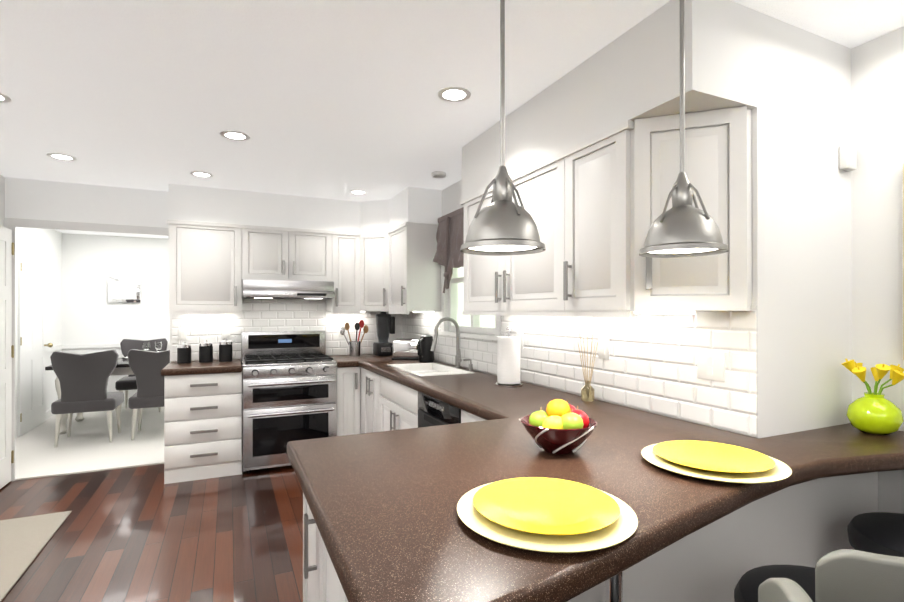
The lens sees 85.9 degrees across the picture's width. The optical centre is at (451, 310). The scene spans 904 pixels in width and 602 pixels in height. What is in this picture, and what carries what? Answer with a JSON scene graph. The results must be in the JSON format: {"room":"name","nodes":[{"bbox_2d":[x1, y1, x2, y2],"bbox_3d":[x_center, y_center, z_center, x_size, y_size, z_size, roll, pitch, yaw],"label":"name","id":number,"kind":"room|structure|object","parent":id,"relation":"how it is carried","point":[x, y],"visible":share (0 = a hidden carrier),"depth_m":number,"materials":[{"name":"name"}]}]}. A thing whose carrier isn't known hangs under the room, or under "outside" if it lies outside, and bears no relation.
{"room":"kitchen","nodes":[
{"label":"kitchen","id":0,"kind":"room"},
{"bbox_2d":[0,174,4,226],"bbox_3d":[-2.047,0.143,0.372,0.120,2.460,8.000,0,0,-25],"label":"wall","id":1,"kind":"structure","parent":0,"point":[2,197],"depth_m":3.89,"materials":[{"name":"white paint"}]},
{"bbox_2d":[0,226,13,488],"bbox_3d":[-3.354,0.358,3.566,0.148,2.020,0.837,0,0,-25],"label":"kitchen door","id":2,"kind":"structure","parent":1,"relation":"in","point":[6,355],"depth_m":3.82,"materials":[{"name":"white paint"}]},
{"bbox_2d":[16,227,61,410],"bbox_3d":[-4.634,0.154,5.319,0.450,2.460,3.150,0,0,-25],"label":"wall","id":3,"kind":"structure","parent":0,"point":[48,242],"depth_m":6.32,"materials":[{"name":"white paint"}]},
{"bbox_2d":[15,242,52,437],"bbox_3d":[-4.832,0.318,5.651,0.127,2.107,0.980,0,0,-25],"label":"door","id":4,"kind":"structure","parent":3,"relation":"attached to","point":[30,398],"depth_m":5.55,"materials":[{"name":"white wood"}]},
{"bbox_2d":[15,406,163,479],"bbox_3d":[-2.444,1.410,6.323,5.270,0.072,3.389,0,0,-25],"label":"floor","id":5,"kind":"structure","parent":0,"point":[87,446],"depth_m":4.90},
{"bbox_2d":[50,350,123,447],"bbox_3d":[-3.849,0.897,5.153,0.565,0.974,0.604,0,0,-25],"label":"dining chair","id":6,"kind":"object","parent":5,"relation":"on","point":[83,379],"visible":0.92,"depth_m":4.95,"materials":[{"name":"grey fabric"}]},
{"bbox_2d":[45,357,133,434],"bbox_3d":[-3.798,0.992,6.048,1.760,0.763,0.940,0,0,-25],"label":"dining table","id":7,"kind":"object","parent":5,"relation":"on","point":[122,367],"visible":0.17,"depth_m":5.57,"materials":[{"name":"grey wood"}]},
{"bbox_2d":[143,342,149,350],"bbox_3d":[-3.781,0.502,6.013,0.079,0.215,0.079,0,0,-37],"label":"wine glass","id":8,"kind":"object","parent":7,"relation":"on","point":[146,345],"depth_m":5.99,"materials":[{"name":"clear glass"}]},
{"bbox_2d":[155,342,161,351],"bbox_3d":[-3.701,0.503,6.126,0.079,0.215,0.079,0,0,-37],"label":"wine glass","id":9,"kind":"object","parent":7,"relation":"on","point":[158,346],"depth_m":6.10,"materials":[{"name":"clear glass"}]},
{"bbox_2d":[115,338,167,414],"bbox_3d":[-4.265,0.891,6.706,0.566,0.994,0.605,0,0,-25],"label":"dining chair","id":10,"kind":"object","parent":5,"relation":"on","point":[127,383],"visible":0.4,"depth_m":6.75,"materials":[{"name":"grey fabric"}]},
{"bbox_2d":[127,349,169,439],"bbox_3d":[-3.258,0.898,5.425,0.565,0.974,0.604,0,0,-25],"label":"dining chair","id":11,"kind":"object","parent":5,"relation":"on","point":[146,367],"visible":0.58,"depth_m":5.18,"materials":[{"name":"grey fabric"}]},
{"bbox_2d":[62,233,169,398],"bbox_3d":[-3.127,0.159,7.811,5.270,2.460,0.120,0,0,-25],"label":"wall","id":12,"kind":"structure","parent":0,"point":[91,263],"depth_m":6.94,"materials":[{"name":"white paint"}]},
{"bbox_2d":[108,277,140,302],"bbox_3d":[-4.717,-0.293,6.997,0.400,0.360,0.032,0,0,-25],"label":"picture","id":13,"kind":"object","parent":12,"relation":"attached to","point":[124,290],"visible":1,"depth_m":6.98,"materials":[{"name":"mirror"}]},
{"bbox_2d":[0,464,302,601],"bbox_3d":[-0.184,1.405,1.226,4.220,0.060,8.000,0,0,-25],"label":"floor","id":14,"kind":"structure","parent":0,"point":[140,534],"depth_m":2.95,"materials":[{"name":"brown wood"}]},
{"bbox_2d":[0,511,71,601],"bbox_3d":[-2.594,1.372,2.578,0.610,0.010,1.370,0,0,-25],"label":"kitchen rug","id":15,"kind":"object","parent":14,"relation":"on","point":[24,541],"visible":1,"depth_m":2.88,"materials":[{"name":"beige fabric"}]},
{"bbox_2d":[164,366,241,483],"bbox_3d":[-2.152,0.949,4.250,0.568,0.864,0.618,0,0,-25],"label":"base cabinet","id":16,"kind":"object","parent":14,"relation":"on","point":[203,412],"depth_m":3.96,"materials":[{"name":"white paint"}]},
{"bbox_2d":[161,358,240,377],"bbox_3d":[-2.155,0.489,4.233,0.588,0.056,0.648,0,0,-25],"label":"countertop","id":17,"kind":"structure","parent":16,"relation":"on","point":[172,369],"depth_m":4.01,"materials":[{"name":"brown stone"}]},
{"bbox_2d":[177,342,191,363],"bbox_3d":[-2.357,0.368,4.279,0.112,0.186,0.112,0,0,-25],"label":"canister","id":18,"kind":"object","parent":17,"relation":"on","point":[183,352],"visible":1,"depth_m":4.24,"materials":[{"name":"black plastic"}]},
{"bbox_2d":[199,340,212,362],"bbox_3d":[-2.203,0.363,4.350,0.112,0.196,0.112,0,0,-25],"label":"canister","id":19,"kind":"object","parent":17,"relation":"on","point":[205,351],"visible":1,"depth_m":4.31,"materials":[{"name":"black plastic"}]},
{"bbox_2d":[219,339,231,361],"bbox_3d":[-2.057,0.358,4.417,0.112,0.206,0.112,0,0,-25],"label":"canister","id":20,"kind":"object","parent":17,"relation":"on","point":[225,350],"visible":1,"depth_m":4.37,"materials":[{"name":"black plastic"}]},
{"bbox_2d":[241,330,336,472],"bbox_3d":[-1.512,0.792,4.482,0.779,1.180,0.711,0,0,-25],"label":"range","id":21,"kind":"object","parent":14,"relation":"on","point":[289,385],"visible":0.96,"depth_m":4.24,"materials":[{"name":"silver metal"}]},
{"bbox_2d":[303,502,312,601],"bbox_3d":[0.509,0.944,1.964,2.100,0.865,0.336,0,0,-25],"label":"base cabinet","id":22,"kind":"object","parent":14,"relation":"on","point":[307,526],"depth_m":1.53,"materials":[{"name":"white paint"}]},
{"bbox_2d":[418,391,460,427],"bbox_3d":[0.181,0.949,2.985,0.608,0.860,0.624,0,0,-25],"label":"dishwasher","id":23,"kind":"object","parent":14,"relation":"on","point":[432,411],"visible":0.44,"depth_m":2.88,"materials":[{"name":"black metal"}]},
{"bbox_2d":[325,298,757,469],"bbox_3d":[-0.096,0.222,3.370,0.829,0.475,3.940,0,0,-25],"label":"backsplash","id":24,"kind":"structure","parent":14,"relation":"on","point":[697,362],"depth_m":2.27,"materials":[{"name":"white tile"}]},
{"bbox_2d":[313,530,854,601],"bbox_3d":[0.655,0.943,1.647,2.100,0.865,0.363,0,0,-25],"label":"base cabinet","id":25,"kind":"object","parent":14,"relation":"on","point":[324,588],"depth_m":1.52,"materials":[{"name":"white paint"}]},
{"bbox_2d":[287,362,903,601],"bbox_3d":[-0.047,0.487,3.117,2.148,0.056,4.436,0,0,-25],"label":"countertop","id":26,"kind":"structure","parent":25,"relation":"on","point":[381,495],"depth_m":1.36,"materials":[{"name":"brown stone"}]},
{"bbox_2d":[340,320,367,356],"bbox_3d":[-0.993,0.279,4.939,0.289,0.367,0.120,0,0,-25],"label":"utensil crock","id":27,"kind":"object","parent":26,"relation":"on","point":[354,348],"visible":1,"depth_m":4.91,"materials":[{"name":"silver metal"}]},
{"bbox_2d":[373,312,394,355],"bbox_3d":[-0.694,0.237,5.043,0.210,0.450,0.182,0,0,-25],"label":"blender","id":28,"kind":"object","parent":26,"relation":"on","point":[385,326],"visible":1,"depth_m":4.98,"materials":[{"name":"black plastic"}]},
{"bbox_2d":[391,339,419,359],"bbox_3d":[-0.423,0.365,4.609,0.300,0.192,0.180,0,0,0],"label":"toaster","id":29,"kind":"object","parent":26,"relation":"on","point":[404,349],"visible":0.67,"depth_m":4.53,"materials":[{"name":"silver metal"}]},
{"bbox_2d":[418,334,434,362],"bbox_3d":[-0.244,0.338,4.366,0.182,0.246,0.152,0,0,-25],"label":"kettle","id":30,"kind":"object","parent":26,"relation":"on","point":[425,352],"visible":0.98,"depth_m":4.32,"materials":[{"name":"black plastic"}]},
{"bbox_2d":[389,362,473,375],"bbox_3d":[-0.188,0.566,3.845,0.426,0.219,0.786,0,0,-25],"label":"sink basin","id":31,"kind":"object","parent":26,"relation":"in","point":[417,369],"depth_m":4.03,"materials":[{"name":"white ceramic"}]},
{"bbox_2d":[431,317,472,370],"bbox_3d":[-0.003,0.256,3.773,0.266,0.408,0.266,0,0,-25],"label":"faucet","id":32,"kind":"object","parent":26,"relation":"on","point":[465,355],"depth_m":3.87,"materials":[{"name":"silver metal"}]},
{"bbox_2d":[495,327,522,387],"bbox_3d":[0.347,0.277,2.969,0.170,0.361,0.170,0,0,-25],"label":"paper towel holder","id":33,"kind":"object","parent":26,"relation":"on","point":[508,361],"visible":1,"depth_m":2.91,"materials":[{"name":"white paper"}]},
{"bbox_2d":[457,477,637,552],"bbox_3d":[0.204,0.440,1.076,0.388,0.027,0.388,0,0,-25],"label":"plate setting","id":34,"kind":"object","parent":26,"relation":"on","point":[543,514],"visible":0.98,"depth_m":1.04,"materials":[{"name":"yellow ceramic"}]},
{"bbox_2d":[519,415,596,453],"bbox_3d":[0.349,0.405,1.583,0.250,0.099,0.245,0,0,-25],"label":"fruit bowl","id":35,"kind":"object","parent":26,"relation":"on","point":[559,441],"visible":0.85,"depth_m":1.50,"materials":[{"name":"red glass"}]},
{"bbox_2d":[529,399,588,428],"bbox_3d":[0.357,0.342,1.570,0.186,0.108,0.176,0,0,-25],"label":"fruit","id":36,"kind":"object","parent":35,"relation":"in","point":[561,414],"visible":0.83,"depth_m":1.55,"materials":[{"name":"yellow food"}]},
{"bbox_2d":[578,333,597,401],"bbox_3d":[0.691,0.286,2.467,0.098,0.340,0.101,0,0,-25],"label":"reed diffuser","id":37,"kind":"object","parent":26,"relation":"on","point":[587,391],"visible":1,"depth_m":2.45,"materials":[{"name":"beige wood"}]},
{"bbox_2d":[641,440,791,483],"bbox_3d":[0.767,0.441,1.434,0.388,0.027,0.388,0,0,-25],"label":"plate setting","id":38,"kind":"object","parent":26,"relation":"on","point":[715,461],"visible":1,"depth_m":1.41,"materials":[{"name":"yellow ceramic"}]},
{"bbox_2d":[841,358,903,434],"bbox_3d":[1.580,0.319,1.816,0.189,0.272,0.188,0,0,-25],"label":"vase","id":39,"kind":"object","parent":26,"relation":"on","point":[871,412],"visible":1,"depth_m":1.78,"materials":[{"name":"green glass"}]},
{"bbox_2d":[758,578,812,601],"bbox_3d":[0.374,0.929,0.886,0.478,0.890,0.494,0,0,-25],"label":"bar stool","id":40,"kind":"object","parent":14,"relation":"on","point":[779,590],"visible":1,"depth_m":0.86,"materials":[{"name":"white plastic"}]},
{"bbox_2d":[734,549,903,601],"bbox_3d":[0.942,0.930,1.158,0.478,0.890,0.494,0,0,-25],"label":"bar stool","id":41,"kind":"object","parent":14,"relation":"on","point":[845,575],"visible":0.88,"depth_m":0.97,"materials":[{"name":"white leather"}]},
{"bbox_2d":[847,512,903,556],"bbox_3d":[1.540,0.930,1.520,0.490,0.890,0.494,0,0,-25],"label":"bar stool","id":42,"kind":"object","parent":14,"relation":"on","point":[882,533],"visible":0.67,"depth_m":1.60,"materials":[{"name":"black leather"}]},
{"bbox_2d":[5,177,494,361],"bbox_3d":[-1.502,0.153,4.959,4.700,2.460,0.120,0,0,-25],"label":"wall","id":43,"kind":"structure","parent":0,"point":[49,200],"depth_m":4.17,"materials":[{"name":"white paint"}]},
{"bbox_2d":[4,218,169,480],"bbox_3d":[-3.083,0.316,4.159,1.160,2.130,0.012,0,0,-25],"label":"door frame","id":44,"kind":"structure","parent":43,"relation":"attached to","point":[12,224],"depth_m":4.03,"materials":[{"name":"white wood"}]},
{"bbox_2d":[167,220,244,317],"bbox_3d":[-2.211,-0.368,4.384,0.569,0.800,0.330,0,0,-25],"label":"upper cabinet","id":45,"kind":"object","parent":43,"relation":"attached to","point":[207,259],"depth_m":4.24,"materials":[{"name":"white paint"}]},
{"bbox_2d":[245,225,332,313],"bbox_3d":[-1.589,-0.368,4.670,0.800,0.800,0.330,0,0,-25],"label":"upper cabinet","id":46,"kind":"object","parent":43,"relation":"attached to","point":[271,253],"depth_m":4.57,"materials":[{"name":"white paint"}]},
{"bbox_2d":[242,279,334,298],"bbox_3d":[-1.552,-0.192,4.588,0.790,0.161,0.490,0,0,-25],"label":"range hood","id":47,"kind":"object","parent":46,"relation":"attached to","point":[270,289],"visible":0.88,"depth_m":4.39,"materials":[{"name":"silver metal"}]},
{"bbox_2d":[333,231,356,305],"bbox_3d":[-1.100,-0.367,4.895,0.278,0.800,0.330,0,0,-25],"label":"upper cabinet","id":48,"kind":"object","parent":43,"relation":"attached to","point":[344,243],"depth_m":4.74,"materials":[{"name":"white paint"}]},
{"bbox_2d":[169,184,441,232],"bbox_3d":[-1.315,-0.924,4.387,2.200,0.309,1.080,0,0,-25],"label":"soffit","id":49,"kind":"structure","parent":0,"point":[240,207],"depth_m":4.42,"materials":[{"name":"white paint"}]},
{"bbox_2d":[357,231,388,305],"bbox_3d":[-0.757,-0.381,4.755,0.254,0.772,0.253,0,0,-25],"label":"upper cabinet","id":50,"kind":"object","parent":0,"relation":"attached to","point":[372,247],"depth_m":4.75,"materials":[{"name":"white paint"}]},
{"bbox_2d":[0,0,903,238],"bbox_3d":[-0.799,-1.132,2.748,5.270,0.100,11.270,0,0,-25],"label":"ceiling","id":51,"kind":"structure","parent":0,"point":[334,99],"depth_m":2.28,"materials":[{"name":"white paint"}]},
{"bbox_2d":[0,93,11,102],"bbox_3d":[-2.324,-1.080,2.438,0.170,0.004,0.170,0,0,-25],"label":"recessed light","id":52,"kind":"object","parent":51,"relation":"in","point":[4,98],"visible":1,"depth_m":2.48,"materials":[{"name":"white"}]},
{"bbox_2d":[46,153,76,160],"bbox_3d":[-2.739,-1.078,3.414,0.170,0.004,0.170,0,0,-25],"label":"recessed light","id":53,"kind":"object","parent":51,"relation":"in","point":[59,156],"visible":1,"depth_m":3.41,"materials":[{"name":"white"}]},
{"bbox_2d":[190,171,213,177],"bbox_3d":[-1.982,-1.077,3.849,0.170,0.004,0.170,0,0,-25],"label":"recessed light","id":54,"kind":"object","parent":51,"relation":"in","point":[201,174],"visible":1,"depth_m":3.85,"materials":[{"name":"white"}]},
{"bbox_2d":[220,130,249,140],"bbox_3d":[-1.339,-1.079,3.001,0.170,0.004,0.170,0,0,-25],"label":"recessed light","id":55,"kind":"object","parent":51,"relation":"in","point":[235,135],"visible":1,"depth_m":2.99,"materials":[{"name":"white"}]},
{"bbox_2d":[349,190,367,194],"bbox_3d":[-0.853,-1.076,4.423,0.170,0.004,0.170,0,0,-25],"label":"recessed light","id":56,"kind":"object","parent":51,"relation":"in","point":[358,192],"visible":1,"depth_m":4.43,"materials":[{"name":"white"}]},
{"bbox_2d":[431,171,445,177],"bbox_3d":[-0.104,-1.064,3.810,0.120,0.030,0.120,0,0,-25],"label":"smoke detector","id":57,"kind":"object","parent":51,"relation":"attached to","point":[438,174],"visible":1,"depth_m":3.77,"materials":[{"name":"white plastic"}]},
{"bbox_2d":[438,87,470,101],"bbox_3d":[0.012,-1.080,2.433,0.170,0.004,0.170,0,0,-25],"label":"recessed light","id":58,"kind":"object","parent":51,"relation":"in","point":[454,94],"visible":1,"depth_m":2.43,"materials":[{"name":"white"}]},
{"bbox_2d":[460,0,545,255],"bbox_3d":[0.139,-0.625,1.340,0.234,0.920,0.234,0,0,-25],"label":"pendant light","id":59,"kind":"object","parent":51,"relation":"hanging from","point":[502,224],"visible":1,"depth_m":1.29,"materials":[{"name":"silver metal"}]},
{"bbox_2d":[639,0,728,257],"bbox_3d":[0.662,-0.625,1.399,0.234,0.920,0.234,0,0,-25],"label":"pendant light","id":60,"kind":"object","parent":51,"relation":"hanging from","point":[682,227],"visible":1,"depth_m":1.36,"materials":[{"name":"silver metal"}]},
{"bbox_2d":[437,11,778,437],"bbox_3d":[0.336,0.150,3.569,0.120,2.460,3.940,0,0,-25],"label":"wall","id":61,"kind":"structure","parent":0,"point":[765,288],"depth_m":1.78,"materials":[{"name":"white paint"}]},
{"bbox_2d":[389,222,440,305],"bbox_3d":[-0.353,-0.368,4.525,0.330,0.800,0.527,0,0,-25],"label":"upper cabinet","id":62,"kind":"object","parent":61,"relation":"attached to","point":[414,278],"depth_m":4.30,"materials":[{"name":"white paint"}]},
{"bbox_2d":[439,265,500,340],"bbox_3d":[0.158,-0.279,3.885,0.120,0.980,1.040,0,0,-25],"label":"window","id":63,"kind":"structure","parent":61,"relation":"in","point":[476,329],"depth_m":4.13,"materials":[{"name":"white"}]},
{"bbox_2d":[433,207,463,292],"bbox_3d":[0.081,-0.483,3.850,0.106,0.672,1.023,0,0,-25],"label":"shade valance","id":64,"kind":"object","parent":63,"relation":"attached to","point":[449,255],"visible":0.5,"depth_m":4.03,"materials":[{"name":"grey fabric"}]},
{"bbox_2d":[460,154,556,301],"bbox_3d":[0.436,-0.352,2.796,0.340,0.760,1.090,0,0,-25],"label":"upper cabinet","id":65,"kind":"object","parent":61,"relation":"attached to","point":[510,278],"depth_m":2.54,"materials":[{"name":"white paint"}]},
{"bbox_2d":[557,125,616,297],"bbox_3d":[0.743,-0.353,2.129,0.340,0.760,0.378,0,0,-25],"label":"upper cabinet","id":66,"kind":"object","parent":61,"relation":"attached to","point":[586,170],"depth_m":2.09,"materials":[{"name":"white paint"}]},
{"bbox_2d":[617,113,688,301],"bbox_3d":[0.880,-0.354,1.830,0.340,0.760,0.282,0,0,-25],"label":"upper cabinet","id":67,"kind":"object","parent":61,"relation":"attached to","point":[648,149],"depth_m":1.85,"materials":[{"name":"white paint"}]},
{"bbox_2d":[689,106,751,301],"bbox_3d":[0.881,-0.366,1.809,0.288,0.731,0.274,0,0,-25],"label":"upper cabinet","id":68,"kind":"object","parent":61,"relation":"attached to","point":[720,140],"depth_m":1.77,"materials":[{"name":"white paint"}]},
{"bbox_2d":[462,0,756,198],"bbox_3d":[0.584,-0.908,2.486,0.335,0.349,1.760,0,0,-25],"label":"soffit","id":69,"kind":"structure","parent":0,"point":[633,73],"depth_m":1.83,"materials":[{"name":"white paint"}]},
{"bbox_2d":[778,19,851,434],"bbox_3d":[1.460,0.146,1.984,0.600,2.460,0.120,0,0,-25],"label":"wall","id":70,"kind":"structure","parent":0,"point":[814,235],"depth_m":1.90,"materials":[{"name":"white paint"}]},
{"bbox_2d":[839,144,856,170],"bbox_3d":[1.602,-0.619,1.965,0.070,0.100,0.035,0,0,-25],"label":"sensor","id":71,"kind":"object","parent":70,"relation":"attached to","point":[847,157],"visible":0.98,"depth_m":1.95,"materials":[{"name":"white plastic"}]},
{"bbox_2d":[851,26,903,513],"bbox_3d":[2.526,0.143,0.240,0.120,2.460,3.940,0,0,-25],"label":"wall","id":72,"kind":"structure","parent":0,"point":[877,102],"depth_m":1.92,"materials":[{"name":"white paint"}]},
{"bbox_2d":[903,163,903,359],"bbox_3d":[1.836,-0.184,1.563,0.028,0.740,0.600,0,0,-25],"label":"framed art","id":73,"kind":"object","parent":72,"relation":"attached to","point":[903,261],"visible":1,"depth_m":1.83,"materials":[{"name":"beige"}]}
]}

